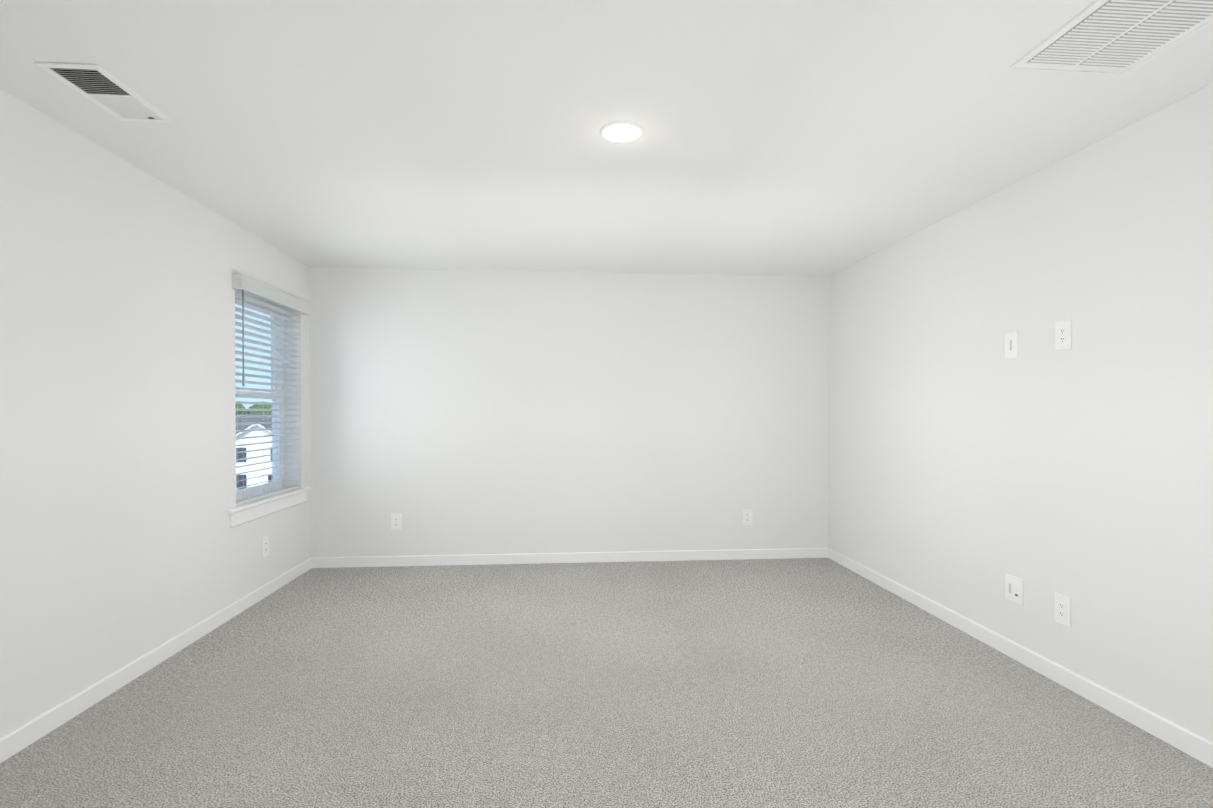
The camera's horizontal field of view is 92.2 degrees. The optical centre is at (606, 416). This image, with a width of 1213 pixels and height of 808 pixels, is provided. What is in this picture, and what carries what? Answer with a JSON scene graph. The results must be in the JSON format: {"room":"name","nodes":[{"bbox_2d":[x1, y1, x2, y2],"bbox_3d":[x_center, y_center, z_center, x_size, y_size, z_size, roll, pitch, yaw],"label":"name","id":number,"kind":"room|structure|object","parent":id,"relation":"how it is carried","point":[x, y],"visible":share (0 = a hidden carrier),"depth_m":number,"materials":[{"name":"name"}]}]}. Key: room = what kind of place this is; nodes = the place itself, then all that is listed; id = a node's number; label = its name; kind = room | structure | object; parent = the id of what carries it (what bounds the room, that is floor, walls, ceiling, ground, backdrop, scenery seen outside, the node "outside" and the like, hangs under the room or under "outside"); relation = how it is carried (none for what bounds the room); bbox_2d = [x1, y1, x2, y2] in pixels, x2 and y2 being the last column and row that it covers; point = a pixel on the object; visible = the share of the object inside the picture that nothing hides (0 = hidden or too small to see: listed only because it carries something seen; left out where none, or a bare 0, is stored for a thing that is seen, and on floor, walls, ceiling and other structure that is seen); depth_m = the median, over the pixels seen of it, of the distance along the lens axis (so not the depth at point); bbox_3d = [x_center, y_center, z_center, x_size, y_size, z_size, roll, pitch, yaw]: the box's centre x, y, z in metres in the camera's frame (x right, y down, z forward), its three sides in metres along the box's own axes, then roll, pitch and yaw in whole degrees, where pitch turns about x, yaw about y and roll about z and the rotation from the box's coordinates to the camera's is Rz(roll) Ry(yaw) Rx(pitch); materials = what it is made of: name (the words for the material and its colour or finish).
{"room":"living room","nodes":[
{"label":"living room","id":0,"kind":"room"},
{"bbox_2d":[0,88,310,737],"bbox_3d":[-2.291,0.031,2.021,0.200,2.440,5.420,0,0,-4],"label":"wall","id":1,"kind":"structure","parent":0,"point":[123,543],"depth_m":2.65,"materials":[{"name":"white paint"}]},
{"bbox_2d":[0,557,311,762],"bbox_3d":[-2.184,1.210,2.038,0.013,0.083,5.420,0,0,-4],"label":"baseboard","id":2,"kind":"structure","parent":1,"relation":"attached to","point":[15,741],"depth_m":2.72,"materials":[{"name":"white wood"}]},
{"bbox_2d":[262,536,268,557],"bbox_3d":[-2.341,0.897,4.005,0.008,0.136,0.086,0,0,-4],"label":"outlet","id":3,"kind":"object","parent":1,"relation":"attached to","point":[265,546],"visible":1,"depth_m":4.00,"materials":[{"name":"white plastic"}]},
{"bbox_2d":[225,289,310,526],"bbox_3d":[-2.434,-0.098,4.085,0.236,1.553,1.130,0,0,-4],"label":"window","id":4,"kind":"structure","parent":1,"relation":"in","point":[274,463],"depth_m":4.29,"materials":[{"name":"white plastic"}]},
{"bbox_2d":[232,274,309,505],"bbox_3d":[-2.356,-0.160,4.104,0.117,1.445,0.995,0,0,-4],"label":"window blinds","id":5,"kind":"object","parent":4,"relation":"attached to","point":[243,283],"visible":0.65,"depth_m":4.05,"materials":[{"name":"white plastic"}]},
{"bbox_2d":[310,267,829,556],"bbox_3d":[-0.241,0.009,4.999,4.750,2.440,0.200,0,0,-4],"label":"wall","id":6,"kind":"structure","parent":0,"point":[460,412],"depth_m":4.89,"materials":[{"name":"white paint"}]},
{"bbox_2d":[391,514,401,529],"bbox_3d":[-1.724,0.869,4.786,0.086,0.136,0.008,0,0,-4],"label":"electrical outlet","id":7,"kind":"object","parent":6,"relation":"attached to","point":[396,521],"visible":1,"depth_m":4.78,"materials":[{"name":"white plastic"}]},
{"bbox_2d":[312,548,827,567],"bbox_3d":[-0.233,1.189,4.902,4.290,0.083,0.013,0,0,-4],"label":"baseboard","id":8,"kind":"structure","parent":6,"relation":"attached to","point":[687,555],"depth_m":4.89,"materials":[{"name":"white wood"}]},
{"bbox_2d":[743,509,751,524],"bbox_3d":[1.212,0.869,5.015,0.086,0.136,0.008,0,0,-4],"label":"electrical outlet","id":9,"kind":"object","parent":6,"relation":"attached to","point":[747,516],"visible":1,"depth_m":5.01,"materials":[{"name":"white plastic"}]},
{"bbox_2d":[0,558,1212,807],"bbox_3d":[-0.023,1.310,2.207,4.750,0.120,5.820,0,0,-4],"label":"floor","id":10,"kind":"structure","parent":0,"point":[808,682],"depth_m":2.47,"materials":[{"name":"carpet"}]},
{"bbox_2d":[0,0,1212,275],"bbox_3d":[-0.023,-1.250,2.188,4.750,0.120,5.820,0,0,-4],"label":"ceiling","id":11,"kind":"structure","parent":0,"point":[806,136],"depth_m":2.31,"materials":[{"name":"white paint"}]},
{"bbox_2d":[34,62,173,122],"bbox_3d":[-1.832,-1.185,2.155,0.202,0.008,0.390,0,0,-4],"label":"ceiling vent","id":12,"kind":"object","parent":11,"relation":"in","point":[101,87],"visible":1,"depth_m":2.13,"materials":[{"name":"white metal"}]},
{"bbox_2d":[599,121,643,142],"bbox_3d":[0.063,-1.180,2.446,0.186,0.023,0.186,0,0,-4],"label":"recessed light","id":13,"kind":"object","parent":11,"relation":"in","point":[621,131],"visible":1,"depth_m":2.42,"materials":[{"name":"white plastic"}]},
{"bbox_2d":[1011,0,1212,74],"bbox_3d":[1.604,-1.180,1.661,0.412,0.012,0.675,0,0,-4],"label":"ceiling vent","id":14,"kind":"object","parent":11,"relation":"in","point":[1121,37],"visible":1,"depth_m":1.81,"materials":[{"name":"white metal"}]},
{"bbox_2d":[829,84,1212,742],"bbox_3d":[2.253,0.029,2.275,0.200,2.440,5.620,0,0,-4],"label":"wall","id":15,"kind":"structure","parent":0,"point":[969,466],"depth_m":2.73,"materials":[{"name":"white paint"}]},
{"bbox_2d":[1005,331,1017,358],"bbox_3d":[2.091,-0.366,3.014,0.007,0.136,0.086,0,0,-4],"label":"cable wall plate","id":16,"kind":"object","parent":15,"relation":"attached to","point":[1011,344],"visible":1,"depth_m":3.01,"materials":[{"name":"white plastic"}]},
{"bbox_2d":[1005,573,1023,605],"bbox_3d":[2.093,0.891,2.997,0.008,0.136,0.118,0,0,-4],"label":"plate","id":17,"kind":"object","parent":15,"relation":"attached to","point":[1014,589],"visible":1,"depth_m":2.99,"materials":[{"name":"white plastic"}]},
{"bbox_2d":[828,548,1212,767],"bbox_3d":[2.139,1.207,2.375,0.013,0.083,5.420,0,0,-4],"label":"baseboard","id":18,"kind":"structure","parent":15,"relation":"attached to","point":[1188,742],"depth_m":2.71,"materials":[{"name":"white wood"}]},
{"bbox_2d":[1054,593,1070,627],"bbox_3d":[2.116,0.899,2.708,0.008,0.136,0.086,0,0,-4],"label":"outlet","id":19,"kind":"object","parent":15,"relation":"attached to","point":[1062,614],"visible":1,"depth_m":2.70,"materials":[{"name":"white plastic"}]},
{"bbox_2d":[1055,319,1071,350],"bbox_3d":[2.116,-0.374,2.702,0.008,0.136,0.086,0,0,-4],"label":"outlet","id":20,"kind":"object","parent":15,"relation":"attached to","point":[1063,335],"visible":1,"depth_m":2.70,"materials":[{"name":"white plastic"}]},
{"label":"outside","id":21,"kind":"structure","parent":0,"visible":0},
{"bbox_3d":[-88.420,7.153,103.436,280.000,0.300,300.000,0,0,-4],"label":"ground","id":22,"kind":"structure","parent":21,"visible":0},
{"bbox_2d":[235,401,271,413],"bbox_3d":[-61.351,1.265,102.518,73.524,11.489,15.715,0,0,-29],"label":"trees","id":23,"kind":"object","parent":22,"relation":"on","point":[241,406],"depth_m":101.09,"materials":[{"name":"green plant"}]},
{"bbox_2d":[236,414,271,429],"bbox_3d":[-38.039,3.519,64.675,25.730,7.540,12.300,0,0,-30],"label":"house","id":24,"kind":"structure","parent":22,"relation":"on","point":[243,420],"depth_m":63.14,"materials":[{"name":"grey"}]},
{"bbox_2d":[236,420,271,489],"bbox_3d":[-32.009,3.901,54.964,6.000,7.080,6.730,0,0,-16],"label":"house","id":25,"kind":"structure","parent":22,"relation":"on","point":[251,454],"depth_m":52.00,"materials":[{"name":"white"}]}
]}

